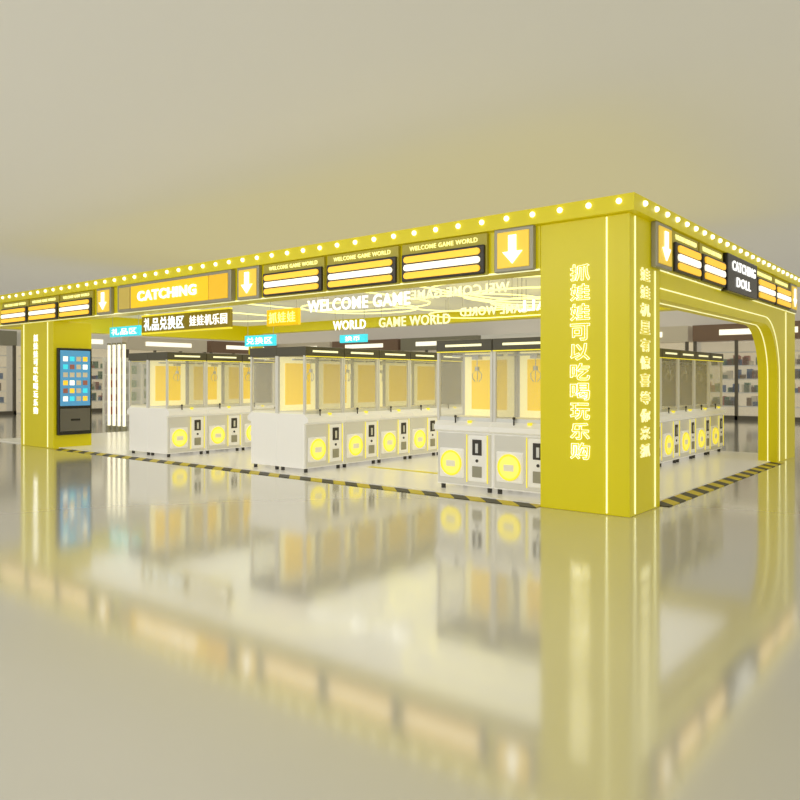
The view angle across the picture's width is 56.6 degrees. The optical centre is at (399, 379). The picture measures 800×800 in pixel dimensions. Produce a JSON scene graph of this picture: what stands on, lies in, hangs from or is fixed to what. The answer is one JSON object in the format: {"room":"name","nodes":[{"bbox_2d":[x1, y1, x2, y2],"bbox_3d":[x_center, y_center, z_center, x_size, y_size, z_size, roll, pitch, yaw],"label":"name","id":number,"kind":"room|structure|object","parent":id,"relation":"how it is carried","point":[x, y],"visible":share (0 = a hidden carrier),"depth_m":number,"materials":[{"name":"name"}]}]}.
{"room":"games hall","nodes":[
{"label":"games hall","id":0,"kind":"room"},
{"bbox_2d":[0,329,278,413],"bbox_3d":[-17.802,-0.850,30.691,0.200,4.600,34.200,0,0,39],"label":"wall","id":1,"kind":"structure","parent":0,"point":[8,348],"depth_m":31.88,"materials":[{"name":"paint"}]},
{"bbox_2d":[0,431,769,503],"bbox_3d":[-1.220,1.440,16.066,15.780,0.020,8.030,0,0,39],"label":"floor","id":2,"kind":"structure","parent":0,"point":[687,474],"depth_m":12.14,"materials":[{"name":"beige tile"}]},
{"bbox_2d":[127,353,149,454],"bbox_3d":[-4.798,0.455,14.649,0.710,1.950,0.860,0,0,39],"label":"machine","id":3,"kind":"object","parent":2,"relation":"on","point":[138,413],"visible":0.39,"depth_m":14.30,"materials":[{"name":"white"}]},
{"bbox_2d":[147,352,207,456],"bbox_3d":[-4.246,0.455,14.203,0.710,1.950,0.860,0,0,39],"label":"machine","id":4,"kind":"object","parent":2,"relation":"on","point":[174,426],"visible":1,"depth_m":14.08,"materials":[{"name":"grey metal"}]},
{"bbox_2d":[155,366,180,400],"bbox_3d":[-4.495,0.065,14.404,0.010,0.670,0.560,0,0,39],"label":"poster","id":5,"kind":"object","parent":4,"relation":"attached to","point":[160,371],"depth_m":14.42,"materials":[{"name":"yellow paper"}]},
{"bbox_2d":[187,353,243,453],"bbox_3d":[-3.700,0.455,14.880,0.710,1.950,0.860,0,0,39],"label":"machine","id":6,"kind":"object","parent":2,"relation":"on","point":[222,421],"visible":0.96,"depth_m":14.82,"materials":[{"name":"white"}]},
{"bbox_2d":[194,367,216,399],"bbox_3d":[-3.949,0.065,15.081,0.010,0.670,0.560,0,0,39],"label":"poster","id":7,"kind":"object","parent":6,"relation":"attached to","point":[198,371],"depth_m":15.02,"materials":[{"name":"yellow paper"}]},
{"bbox_2d":[223,354,274,449],"bbox_3d":[-3.153,0.455,15.557,0.710,1.950,0.860,0,0,39],"label":"machine","id":8,"kind":"object","parent":2,"relation":"on","point":[230,372],"visible":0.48,"depth_m":15.52,"materials":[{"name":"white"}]},
{"bbox_2d":[229,367,249,398],"bbox_3d":[-3.402,0.065,15.758,0.010,0.670,0.560,0,0,39],"label":"poster","id":9,"kind":"object","parent":8,"relation":"attached to","point":[233,371],"depth_m":15.71,"materials":[{"name":"yellow paper"}]},
{"bbox_2d":[248,347,278,468],"bbox_3d":[-1.966,0.455,12.363,0.710,1.950,0.860,0,0,39],"label":"machine","id":10,"kind":"object","parent":2,"relation":"on","point":[263,421],"visible":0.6,"depth_m":12.02,"materials":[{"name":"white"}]},
{"bbox_2d":[255,363,274,405],"bbox_3d":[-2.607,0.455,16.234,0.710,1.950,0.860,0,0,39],"label":"glass panel","id":11,"kind":"object","parent":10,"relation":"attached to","point":[263,374],"visible":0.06,"depth_m":16.24,"materials":[{"name":"grey"}]},
{"bbox_2d":[261,368,271,397],"bbox_3d":[-2.856,0.065,16.435,0.010,0.670,0.560,0,0,39],"label":"poster","id":12,"kind":"object","parent":11,"relation":"attached to","point":[266,373],"depth_m":16.33,"materials":[{"name":"grey paper"}]},
{"bbox_2d":[277,346,345,472],"bbox_3d":[-1.414,0.455,11.917,0.710,1.950,0.860,0,0,39],"label":"machine","id":13,"kind":"object","parent":2,"relation":"on","point":[308,436],"visible":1,"depth_m":11.76,"materials":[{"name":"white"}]},
{"bbox_2d":[285,363,310,404],"bbox_3d":[-1.663,0.065,12.118,0.010,0.670,0.560,0,0,39],"label":"poster","id":14,"kind":"object","parent":13,"relation":"attached to","point":[293,371],"depth_m":12.08,"materials":[{"name":"yellow paper"}]},
{"bbox_2d":[317,348,380,467],"bbox_3d":[-0.867,0.455,12.594,0.710,1.950,0.860,0,0,39],"label":"machine","id":15,"kind":"object","parent":2,"relation":"on","point":[360,427],"visible":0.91,"depth_m":12.54,"materials":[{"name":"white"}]},
{"bbox_2d":[323,364,345,403],"bbox_3d":[-1.116,0.065,12.795,0.010,0.670,0.560,0,0,39],"label":"poster","id":16,"kind":"object","parent":15,"relation":"attached to","point":[331,372],"depth_m":12.72,"materials":[{"name":"yellow paper"}]},
{"bbox_2d":[352,350,412,462],"bbox_3d":[-0.321,0.455,13.271,0.710,1.950,0.860,0,0,39],"label":"machine","id":17,"kind":"object","parent":2,"relation":"on","point":[393,424],"visible":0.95,"depth_m":13.21,"materials":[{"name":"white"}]},
{"bbox_2d":[358,365,374,401],"bbox_3d":[-0.570,0.065,13.472,0.010,0.670,0.560,0,0,39],"label":"poster","id":18,"kind":"object","parent":17,"relation":"attached to","point":[366,373],"depth_m":13.42,"materials":[{"name":"yellow paper"}]},
{"bbox_2d":[370,466,437,473],"bbox_3d":[0.315,1.428,11.582,2.100,0.004,0.120,0,0,39],"label":"tape","id":19,"kind":"object","parent":2,"relation":"on","point":[370,466],"depth_m":11.73,"materials":[{"name":"yellow plastic"}]},
{"bbox_2d":[384,351,437,458],"bbox_3d":[0.226,0.455,13.948,0.710,1.950,0.860,0,0,39],"label":"machine","id":20,"kind":"object","parent":2,"relation":"on","point":[423,438],"visible":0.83,"depth_m":13.88,"materials":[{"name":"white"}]},
{"bbox_2d":[389,366,406,400],"bbox_3d":[-0.023,0.065,14.149,0.010,0.670,0.560,0,0,39],"label":"poster","id":21,"kind":"object","parent":20,"relation":"attached to","point":[397,374],"depth_m":14.12,"materials":[{"name":"yellow paper"}]},
{"bbox_2d":[413,353,462,454],"bbox_3d":[0.772,0.455,14.625,0.710,1.950,0.860,0,0,39],"label":"machine","id":22,"kind":"object","parent":2,"relation":"on","point":[424,374],"visible":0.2,"depth_m":14.69,"materials":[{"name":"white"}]},
{"bbox_2d":[417,366,434,399],"bbox_3d":[0.523,0.065,14.826,0.010,0.670,0.560,0,0,39],"label":"poster","id":23,"kind":"object","parent":22,"relation":"attached to","point":[425,374],"depth_m":14.80,"materials":[{"name":"yellow paper"}]},
{"bbox_2d":[434,339,516,492],"bbox_3d":[1.008,0.455,9.846,0.860,1.950,0.710,0,0,39],"label":"machine","id":24,"kind":"object","parent":2,"relation":"on","point":[465,441],"visible":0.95,"depth_m":9.75,"materials":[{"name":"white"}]},
{"bbox_2d":[441,362,460,403],"bbox_3d":[1.319,0.455,15.302,0.710,1.950,0.860,0,0,39],"label":"glass panel","id":25,"kind":"object","parent":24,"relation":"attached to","point":[450,374],"visible":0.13,"depth_m":15.47,"materials":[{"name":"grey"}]},
{"bbox_2d":[443,367,458,398],"bbox_3d":[1.070,0.065,15.503,0.010,0.670,0.560,0,0,39],"label":"poster","id":26,"kind":"object","parent":25,"relation":"attached to","point":[450,374],"depth_m":15.49,"materials":[{"name":"grey paper"}]},
{"bbox_2d":[472,360,506,409],"bbox_3d":[1.209,0.065,10.095,0.560,0.670,0.010,0,0,39],"label":"poster","id":27,"kind":"object","parent":24,"relation":"attached to","point":[480,390],"depth_m":10.11,"materials":[{"name":"yellow paper"}]},
{"bbox_2d":[490,337,539,493],"bbox_3d":[1.685,0.455,9.300,0.860,1.950,0.710,0,0,39],"label":"machine","id":28,"kind":"object","parent":2,"relation":"on","point":[516,439],"visible":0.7,"depth_m":9.20,"materials":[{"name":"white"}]},
{"bbox_2d":[527,359,539,410],"bbox_3d":[1.886,0.065,9.549,0.560,0.670,0.010,0,0,39],"label":"poster","id":29,"kind":"object","parent":28,"relation":"attached to","point":[533,388],"depth_m":9.66,"materials":[{"name":"yellow paper"}]},
{"bbox_2d":[660,348,664,462],"bbox_3d":[3.781,0.455,12.016,0.710,1.950,0.860,0,0,39],"label":"machine","id":30,"kind":"object","parent":2,"relation":"on","point":[662,417],"visible":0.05,"depth_m":12.11,"materials":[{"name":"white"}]},
{"bbox_2d":[660,348,682,466],"bbox_3d":[4.328,0.455,12.693,0.710,1.950,0.860,0,0,39],"label":"machine","id":31,"kind":"object","parent":2,"relation":"on","point":[670,425],"visible":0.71,"depth_m":12.52,"materials":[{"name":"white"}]},
{"bbox_2d":[662,350,698,461],"bbox_3d":[4.874,0.455,13.370,0.710,1.950,0.860,0,0,39],"label":"machine","id":32,"kind":"object","parent":2,"relation":"on","point":[688,422],"visible":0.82,"depth_m":13.22,"materials":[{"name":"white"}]},
{"bbox_2d":[662,352,712,457],"bbox_3d":[5.421,0.455,14.047,0.710,1.950,0.860,0,0,39],"label":"machine","id":33,"kind":"object","parent":2,"relation":"on","point":[703,422],"visible":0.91,"depth_m":14.02,"materials":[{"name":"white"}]},
{"bbox_2d":[664,366,674,400],"bbox_3d":[5.172,0.065,14.248,0.010,0.670,0.560,0,0,39],"label":"poster","id":34,"kind":"object","parent":33,"relation":"attached to","point":[669,386],"depth_m":14.22,"materials":[{"name":"grey paper"}]},
{"bbox_2d":[680,353,725,453],"bbox_3d":[5.967,0.455,14.724,0.710,1.950,0.860,0,0,39],"label":"machine","id":35,"kind":"object","parent":2,"relation":"on","point":[717,419],"visible":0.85,"depth_m":14.74,"materials":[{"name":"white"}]},
{"bbox_2d":[680,366,688,399],"bbox_3d":[5.718,0.065,14.925,0.010,0.670,0.560,0,0,39],"label":"poster","id":36,"kind":"object","parent":35,"relation":"attached to","point":[684,385],"depth_m":14.90,"materials":[{"name":"grey paper"}]},
{"bbox_2d":[660,271,794,461],"bbox_3d":[5.122,0.100,11.415,0.332,2.700,7.200,0,0,39],"label":"archway","id":37,"kind":"object","parent":2,"relation":"on","point":[772,329],"visible":0.97,"depth_m":13.06,"materials":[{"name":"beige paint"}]},
{"bbox_2d":[0,412,799,799],"bbox_3d":[-0.219,1.500,12.514,58.000,0.100,48.000,0,0,39],"label":"floor","id":38,"kind":"structure","parent":0,"point":[168,631],"depth_m":4.18,"materials":[{"name":"beige tile"}]},
{"bbox_2d":[0,330,16,414],"bbox_3d":[-17.850,-0.300,29.701,0.970,3.500,4.520,0,0,39],"label":"storefront","id":39,"kind":"object","parent":38,"relation":"on","point":[7,338],"visible":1,"depth_m":31.17,"materials":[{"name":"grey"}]},
{"bbox_2d":[21,321,90,448],"bbox_3d":[-7.631,0.100,16.465,1.500,2.700,0.862,0,0,39],"label":"pillar","id":40,"kind":"structure","parent":38,"relation":"on","point":[40,341],"depth_m":16.06,"materials":[{"name":"yellow"}]},
{"bbox_2d":[56,348,90,434],"bbox_3d":[-6.997,0.245,15.968,0.108,1.850,0.740,0,0,39],"label":"screen","id":41,"kind":"object","parent":40,"relation":"attached to","point":[73,365],"visible":1,"depth_m":15.90,"materials":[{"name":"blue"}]},
{"bbox_2d":[16,332,121,412],"bbox_3d":[-14.835,-0.300,33.436,0.970,3.500,4.520,0,0,39],"label":"storefront","id":42,"kind":"object","parent":38,"relation":"on","point":[99,347],"visible":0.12,"depth_m":34.34,"materials":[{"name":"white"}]},
{"bbox_2d":[106,343,111,429],"bbox_3d":[-8.533,0.188,21.796,0.180,2.525,0.180,0,0,39],"label":"column","id":43,"kind":"structure","parent":38,"relation":"on","point":[108,427],"depth_m":21.77,"materials":[{"name":"grey metal"}]},
{"bbox_2d":[111,343,115,429],"bbox_3d":[-8.323,0.188,21.626,0.180,2.525,0.180,0,0,39],"label":"column","id":44,"kind":"structure","parent":38,"relation":"on","point":[113,427],"depth_m":21.59,"materials":[{"name":"grey metal"}]},
{"bbox_2d":[116,343,120,429],"bbox_3d":[-8.113,0.188,21.456,0.180,2.525,0.180,0,0,39],"label":"column","id":45,"kind":"structure","parent":38,"relation":"on","point":[118,427],"depth_m":21.43,"materials":[{"name":"grey metal"}]},
{"bbox_2d":[102,357,143,423],"bbox_3d":[-9.300,0.350,24.985,1.260,2.200,0.400,0,0,-13],"label":"display rack","id":46,"kind":"object","parent":38,"relation":"on","point":[137,370],"visible":0.52,"depth_m":25.02,"materials":[{"name":"beige metal"}]},
{"bbox_2d":[121,342,126,430],"bbox_3d":[-7.903,0.188,21.287,0.180,2.525,0.180,0,0,39],"label":"column","id":47,"kind":"structure","parent":38,"relation":"on","point":[124,427],"depth_m":21.25,"materials":[{"name":"grey metal"}]},
{"bbox_2d":[121,337,206,357],"bbox_3d":[-11.820,-0.300,37.171,0.970,3.500,4.520,0,0,39],"label":"storefront","id":48,"kind":"object","parent":38,"relation":"on","point":[133,344],"visible":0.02,"depth_m":36.61,"materials":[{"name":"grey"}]},
{"bbox_2d":[146,342,191,347],"bbox_3d":[-11.450,-1.750,36.873,0.020,0.200,2.600,0,0,39],"label":"light","id":49,"kind":"object","parent":48,"relation":"attached to","point":[148,344],"depth_m":36.86,"materials":[{"name":"beige plastic"}]},
{"bbox_2d":[201,341,276,354],"bbox_3d":[-8.805,-0.300,40.906,0.970,3.500,4.520,0,0,39],"label":"storefront","id":50,"kind":"object","parent":38,"relation":"on","point":[220,347],"visible":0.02,"depth_m":39.72,"materials":[{"name":"brown"}]},
{"bbox_2d":[226,345,263,349],"bbox_3d":[-8.435,-1.750,40.608,0.020,0.200,2.600,0,0,39],"label":"light","id":51,"kind":"object","parent":50,"relation":"attached to","point":[228,347],"depth_m":40.13,"materials":[{"name":"beige plastic"}]},
{"bbox_2d":[277,342,331,346],"bbox_3d":[-5.236,-0.300,41.643,4.520,3.500,0.970,0,0,39],"label":"storefront","id":52,"kind":"object","parent":38,"relation":"on","point":[315,344],"visible":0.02,"depth_m":40.81,"materials":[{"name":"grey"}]},
{"bbox_2d":[332,339,400,350],"bbox_3d":[-1.578,-0.300,38.691,4.520,3.500,0.970,0,0,39],"label":"storefront","id":53,"kind":"object","parent":38,"relation":"on","point":[383,344],"visible":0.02,"depth_m":37.83,"materials":[{"name":"brown"}]},
{"bbox_2d":[345,343,382,347],"bbox_3d":[-1.877,-1.750,38.321,2.600,0.200,0.020,0,0,39],"label":"light","id":54,"kind":"object","parent":53,"relation":"attached to","point":[347,345],"depth_m":38.31,"materials":[{"name":"beige plastic"}]},
{"bbox_2d":[52,448,782,507],"bbox_3d":[-0.303,1.446,14.240,12.500,0.007,6.780,0,0,39],"label":"tape","id":55,"kind":"object","parent":38,"relation":"on","point":[685,496],"visible":0.86,"depth_m":10.35,"materials":[{"name":"yellow plastic"}]},
{"bbox_2d":[401,335,480,353],"bbox_3d":[2.079,-0.300,35.739,4.520,3.500,0.970,0,0,39],"label":"storefront","id":56,"kind":"object","parent":38,"relation":"on","point":[427,344],"visible":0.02,"depth_m":35.85,"materials":[{"name":"brown"}]},
{"bbox_2d":[416,341,436,345],"bbox_3d":[1.780,-1.750,35.369,2.600,0.200,0.020,0,0,39],"label":"light","id":57,"kind":"object","parent":56,"relation":"attached to","point":[418,343],"depth_m":35.79,"materials":[{"name":"beige plastic"}]},
{"bbox_2d":[481,332,539,338],"bbox_3d":[5.736,-0.300,32.786,4.520,3.500,0.970,0,0,39],"label":"storefront","id":58,"kind":"object","parent":38,"relation":"on","point":[537,334],"visible":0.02,"depth_m":32.84,"materials":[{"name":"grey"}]},
{"bbox_2d":[540,212,659,516],"bbox_3d":[2.291,-0.160,8.488,1.062,3.220,0.912,0,0,39],"label":"pillar","id":59,"kind":"structure","parent":38,"relation":"on","point":[600,287],"depth_m":8.13,"materials":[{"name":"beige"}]},
{"bbox_2d":[0,192,799,340],"bbox_3d":[-1.263,-1.600,15.964,16.200,0.700,8.302,0,0,39],"label":"canopy","id":60,"kind":"object","parent":59,"relation":"on","point":[632,202],"visible":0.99,"depth_m":12.64,"materials":[{"name":"yellow"}]},
{"bbox_2d":[1,300,29,324],"bbox_3d":[-8.646,-1.510,16.673,1.300,0.500,0.110,0,0,39],"label":"sign","id":61,"kind":"object","parent":60,"relation":"attached to","point":[16,312],"visible":1,"depth_m":16.58,"materials":[{"name":"yellow plastic"}]},
{"bbox_2d":[28,295,59,321],"bbox_3d":[-7.588,-1.510,15.819,1.300,0.500,0.110,0,0,39],"label":"sign","id":62,"kind":"object","parent":60,"relation":"attached to","point":[46,308],"visible":1,"depth_m":15.73,"materials":[{"name":"yellow plastic"}]},
{"bbox_2d":[59,290,94,318],"bbox_3d":[-6.529,-1.510,14.964,1.300,0.500,0.110,0,0,39],"label":"sign","id":63,"kind":"object","parent":60,"relation":"attached to","point":[80,304],"visible":1,"depth_m":14.86,"materials":[{"name":"yellow plastic"}]},
{"bbox_2d":[97,287,113,314],"bbox_3d":[-5.678,-1.515,14.284,0.520,0.510,0.100,0,0,39],"label":"arrow sign","id":64,"kind":"object","parent":60,"relation":"attached to","point":[105,296],"visible":1,"depth_m":14.20,"materials":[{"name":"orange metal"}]},
{"bbox_2d":[110,315,141,336],"bbox_3d":[-7.181,-1.425,19.411,1.400,0.570,0.092,0,0,39],"label":"hanging sign","id":65,"kind":"object","parent":60,"relation":"hanging from","point":[136,330],"visible":0.99,"depth_m":19.31,"materials":[{"name":"teal plastic"}]},
{"bbox_2d":[118,270,234,312],"bbox_3d":[-3.970,-1.510,12.882,3.340,0.500,0.135,0,0,39],"label":"shop sign","id":66,"kind":"object","parent":60,"relation":"attached to","point":[219,286],"visible":1,"depth_m":12.66,"materials":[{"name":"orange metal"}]},
{"bbox_2d":[141,306,232,334],"bbox_3d":[-4.335,-1.340,14.929,2.950,0.740,0.092,0,0,39],"label":"hanging sign","id":67,"kind":"object","parent":60,"relation":"hanging from","point":[217,318],"visible":1,"depth_m":14.78,"materials":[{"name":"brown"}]},
{"bbox_2d":[143,309,266,321],"bbox_3d":[-4.505,-1.624,18.030,2.228,0.172,3.428,0,0,39],"label":"loop","id":68,"kind":"object","parent":60,"relation":"attached to","point":[193,309],"visible":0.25,"depth_m":17.72,"materials":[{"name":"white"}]},
{"bbox_2d":[237,265,261,300],"bbox_3d":[-2.363,-1.515,11.608,0.520,0.510,0.100,0,0,39],"label":"arrow sign","id":69,"kind":"object","parent":60,"relation":"attached to","point":[249,279],"visible":1,"depth_m":11.54,"materials":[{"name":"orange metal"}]},
{"bbox_2d":[245,326,276,346],"bbox_3d":[-3.590,-1.290,19.083,1.150,0.840,0.092,0,0,39],"label":"hanging sign","id":70,"kind":"object","parent":60,"relation":"hanging from","point":[256,340],"visible":0.99,"depth_m":18.99,"materials":[{"name":"teal plastic"}]},
{"bbox_2d":[0,269,539,325],"bbox_3d":[-4.221,-1.260,13.167,14.950,0.020,0.012,0,0,39],"label":"light","id":71,"kind":"object","parent":60,"relation":"attached to","point":[491,273],"depth_m":10.93,"materials":[{"name":"beige"}]},
{"bbox_2d":[267,299,300,326],"bbox_3d":[-2.404,-1.415,15.299,0.950,0.590,0.092,0,0,39],"label":"hanging sign","id":72,"kind":"object","parent":60,"relation":"hanging from","point":[290,316],"visible":1,"depth_m":15.22,"materials":[{"name":"yellow plastic"}]},
{"bbox_2d":[263,257,325,297],"bbox_3d":[-1.588,-1.510,10.976,1.300,0.500,0.110,0,0,39],"label":"sign","id":73,"kind":"object","parent":60,"relation":"attached to","point":[305,276],"visible":1,"depth_m":10.90,"materials":[{"name":"yellow plastic"}]},
{"bbox_2d":[249,292,430,311],"bbox_3d":[-1.392,-1.664,15.517,3.428,0.092,3.828,0,0,39],"label":"loop","id":74,"kind":"object","parent":60,"relation":"attached to","point":[366,292],"visible":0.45,"depth_m":16.58,"materials":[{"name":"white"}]},
{"bbox_2d":[333,319,365,329],"bbox_3d":[-1.032,-1.367,15.088,0.900,0.685,0.024,0,0,39],"label":"sign lettering","id":75,"kind":"object","parent":60,"relation":"hanging from","point":[352,321],"visible":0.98,"depth_m":15.09,"materials":[{"name":"white plastic"}]},
{"bbox_2d":[340,312,367,342],"bbox_3d":[-1.179,-1.330,18.807,0.900,0.760,0.092,0,0,39],"label":"hanging sign","id":76,"kind":"object","parent":60,"relation":"hanging from","point":[353,338],"visible":1,"depth_m":18.73,"materials":[{"name":"teal plastic"}]},
{"bbox_2d":[307,291,409,311],"bbox_3d":[-0.768,-1.475,12.947,2.400,0.470,0.024,0,0,39],"label":"sign lettering","id":77,"kind":"object","parent":60,"relation":"hanging from","point":[396,298],"visible":0.97,"depth_m":12.88,"materials":[{"name":"white plastic"}]},
{"bbox_2d":[301,297,417,313],"bbox_3d":[-0.860,-1.614,15.859,2.428,0.192,2.428,0,0,39],"label":"loop","id":78,"kind":"object","parent":60,"relation":"attached to","point":[323,297],"visible":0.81,"depth_m":16.46,"materials":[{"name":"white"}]},
{"bbox_2d":[327,246,400,290],"bbox_3d":[-0.530,-1.510,10.122,1.300,0.500,0.110,0,0,39],"label":"sign","id":79,"kind":"object","parent":60,"relation":"attached to","point":[381,266],"visible":1,"depth_m":10.03,"materials":[{"name":"yellow plastic"}]},
{"bbox_2d":[379,297,449,327],"bbox_3d":[0.252,-1.367,14.052,1.700,0.685,0.024,0,0,39],"label":"hanging lettering","id":80,"kind":"object","parent":60,"relation":"hanging from","point":[395,321],"visible":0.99,"depth_m":14.04,"materials":[{"name":"beige plastic"}]},
{"bbox_2d":[402,233,488,283],"bbox_3d":[0.528,-1.510,9.268,1.300,0.500,0.110,0,0,39],"label":"sign","id":81,"kind":"object","parent":60,"relation":"attached to","point":[463,256],"visible":1,"depth_m":9.19,"materials":[{"name":"yellow plastic"}]},
{"bbox_2d":[411,281,508,299],"bbox_3d":[0.979,-1.562,12.565,2.000,0.295,0.024,0,0,39],"label":"hanging lettering","id":82,"kind":"object","parent":60,"relation":"hanging from","point":[459,290],"visible":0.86,"depth_m":12.58,"materials":[{"name":"beige plastic"}]},
{"bbox_2d":[391,288,537,311],"bbox_3d":[1.480,-1.634,15.255,3.228,0.152,3.028,0,0,39],"label":"loop","id":83,"kind":"object","parent":60,"relation":"attached to","point":[445,288],"visible":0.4,"depth_m":14.38,"materials":[{"name":"yellow"}]},
{"bbox_2d":[421,287,539,299],"bbox_3d":[2.217,-1.644,12.347,3.328,0.132,4.228,0,0,39],"label":"loop","id":84,"kind":"object","parent":60,"relation":"attached to","point":[421,287],"visible":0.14,"depth_m":14.25,"materials":[{"name":"yellow"}]},
{"bbox_2d":[428,306,539,318],"bbox_3d":[2.856,-1.584,15.686,5.028,0.252,2.028,0,0,39],"label":"loop","id":85,"kind":"object","parent":60,"relation":"attached to","point":[513,306],"visible":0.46,"depth_m":16.93,"materials":[{"name":"yellow"}]},
{"bbox_2d":[431,275,539,302],"bbox_3d":[2.217,-1.589,12.347,2.728,0.242,3.428,0,0,39],"label":"loop","id":86,"kind":"object","parent":60,"relation":"attached to","point":[538,275],"visible":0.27,"depth_m":13.40,"materials":[{"name":"yellow"}]},
{"bbox_2d":[460,286,528,315],"bbox_3d":[1.637,-1.430,13.062,1.400,0.560,0.024,0,0,39],"label":"hanging lettering","id":87,"kind":"object","parent":60,"relation":"hanging from","point":[517,305],"visible":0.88,"depth_m":13.08,"materials":[{"name":"beige plastic"}]},
{"bbox_2d":[462,286,539,305],"bbox_3d":[2.295,-1.534,12.284,2.128,0.352,2.628,0,0,39],"label":"loop","id":88,"kind":"object","parent":60,"relation":"attached to","point":[538,286],"visible":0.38,"depth_m":11.66,"materials":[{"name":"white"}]},
{"bbox_2d":[494,225,535,273],"bbox_3d":[1.325,-1.515,8.631,0.520,0.510,0.100,0,0,39],"label":"arrow sign","id":89,"kind":"object","parent":60,"relation":"attached to","point":[514,248],"visible":1,"depth_m":8.58,"materials":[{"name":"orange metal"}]},
{"bbox_2d":[490,278,539,308],"bbox_3d":[2.373,-1.479,12.221,1.528,0.462,1.928,0,0,39],"label":"loop","id":90,"kind":"object","parent":60,"relation":"attached to","point":[517,297],"visible":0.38,"depth_m":11.58,"materials":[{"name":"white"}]},
{"bbox_2d":[518,278,539,311],"bbox_3d":[2.090,-1.377,11.154,0.700,0.665,0.024,0,0,39],"label":"hanging lettering","id":91,"kind":"object","parent":60,"relation":"hanging from","point":[524,301],"visible":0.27,"depth_m":11.29,"materials":[{"name":"white plastic"}]},
{"bbox_2d":[669,230,700,280],"bbox_3d":[3.490,-1.510,9.057,0.110,0.500,0.960,0,0,39],"label":"sign","id":92,"kind":"object","parent":60,"relation":"attached to","point":[686,257],"visible":0.97,"depth_m":8.94,"materials":[{"name":"yellow"}]},
{"bbox_2d":[697,242,725,288],"bbox_3d":[4.150,-1.510,9.874,0.110,0.500,1.020,0,0,39],"label":"sign","id":93,"kind":"object","parent":60,"relation":"attached to","point":[713,268],"visible":0.98,"depth_m":9.77,"materials":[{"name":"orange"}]},
{"bbox_2d":[660,270,795,313],"bbox_3d":[5.247,-1.258,11.315,0.012,0.015,7.200,0,0,39],"label":"light","id":94,"kind":"object","parent":60,"relation":"attached to","point":[660,270],"depth_m":9.83,"materials":[{"name":"beige"}]},
{"bbox_2d":[721,253,756,299],"bbox_3d":[5.011,-1.505,10.940,0.112,0.530,1.600,0,0,39],"label":"shop sign","id":95,"kind":"object","parent":60,"relation":"attached to","point":[741,275],"visible":0.99,"depth_m":10.78,"materials":[{"name":"black plastic"}]},
{"bbox_2d":[755,269,775,304],"bbox_3d":[5.921,-1.510,12.069,0.110,0.500,1.180,0,0,39],"label":"sign","id":96,"kind":"object","parent":60,"relation":"attached to","point":[766,293],"visible":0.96,"depth_m":12.00,"materials":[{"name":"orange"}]},
{"bbox_2d":[771,276,790,310],"bbox_3d":[6.684,-1.510,13.014,0.110,0.500,1.150,0,0,39],"label":"sign","id":97,"kind":"object","parent":60,"relation":"attached to","point":[783,295],"visible":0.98,"depth_m":12.91,"materials":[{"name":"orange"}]},
{"bbox_2d":[787,283,796,312],"bbox_3d":[7.261,-1.515,13.737,0.100,0.510,0.500,0,0,39],"label":"arrow sign","id":98,"kind":"object","parent":60,"relation":"attached to","point":[793,288],"visible":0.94,"depth_m":13.63,"materials":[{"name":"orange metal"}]},
{"bbox_2d":[651,221,671,271],"bbox_3d":[2.990,-1.515,8.446,0.100,0.510,0.500,0,0,39],"label":"arrow sign","id":99,"kind":"object","parent":59,"relation":"attached to","point":[661,234],"visible":1,"depth_m":8.32,"materials":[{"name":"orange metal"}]},
{"bbox_2d":[660,326,692,350],"bbox_3d":[9.393,-0.300,29.834,4.520,3.500,0.970,0,0,39],"label":"wall","id":100,"kind":"structure","parent":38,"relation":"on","point":[672,337],"depth_m":28.46,"materials":[{"name":"beige paint"}]},
{"bbox_2d":[693,321,799,421],"bbox_3d":[13.050,-0.300,26.882,4.520,3.500,0.970,0,0,39],"label":"storefront","id":101,"kind":"object","parent":38,"relation":"on","point":[736,343],"visible":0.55,"depth_m":27.49,"materials":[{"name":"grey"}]},
{"bbox_2d":[701,364,799,366],"bbox_3d":[13.167,-0.530,27.026,4.200,0.040,0.400,0,0,39],"label":"shelf","id":102,"kind":"object","parent":101,"relation":"attached to","point":[711,365],"depth_m":27.56,"materials":[{"name":"beige"}]},
{"bbox_2d":[701,379,799,379],"bbox_3d":[13.167,-0.030,27.026,4.200,0.040,0.400,0,0,39],"label":"shelf","id":103,"kind":"object","parent":101,"relation":"attached to","point":[701,379],"depth_m":27.45,"materials":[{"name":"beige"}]},
{"bbox_2d":[701,392,799,393],"bbox_3d":[13.167,0.470,27.026,4.200,0.040,0.400,0,0,39],"label":"shelf","id":104,"kind":"object","parent":101,"relation":"attached to","point":[701,392],"depth_m":27.61,"materials":[{"name":"beige"}]},
{"bbox_2d":[707,350,799,352],"bbox_3d":[13.167,-1.030,27.026,4.200,0.040,0.400,0,0,39],"label":"shelf","id":105,"kind":"object","parent":101,"relation":"attached to","point":[708,351],"depth_m":27.65,"materials":[{"name":"beige"}]},
{"bbox_2d":[719,327,797,334],"bbox_3d":[12.752,-1.750,26.513,2.600,0.200,0.020,0,0,39],"label":"light","id":106,"kind":"object","parent":101,"relation":"attached to","point":[722,330],"depth_m":26.96,"materials":[{"name":"beige plastic"}]},
{"bbox_2d":[722,405,799,407],"bbox_3d":[13.167,0.970,27.026,4.200,0.040,0.400,0,0,39],"label":"shelf","id":107,"kind":"object","parent":101,"relation":"attached to","point":[724,406],"depth_m":27.47,"materials":[{"name":"beige metal"}]},
{"bbox_2d":[0,0,799,294],"bbox_3d":[-0.219,-3.250,12.514,58.000,0.200,48.000,0,0,39],"label":"ceiling","id":108,"kind":"structure","parent":0,"point":[137,136],"depth_m":8.98,"materials":[{"name":"paint"}]},
{"bbox_2d":[279,292,799,403],"bbox_3d":[13.963,-0.850,26.898,54.000,4.600,0.200,0,0,39],"label":"wall","id":109,"kind":"structure","parent":0,"point":[667,318],"depth_m":35.44,"materials":[{"name":"paint"}]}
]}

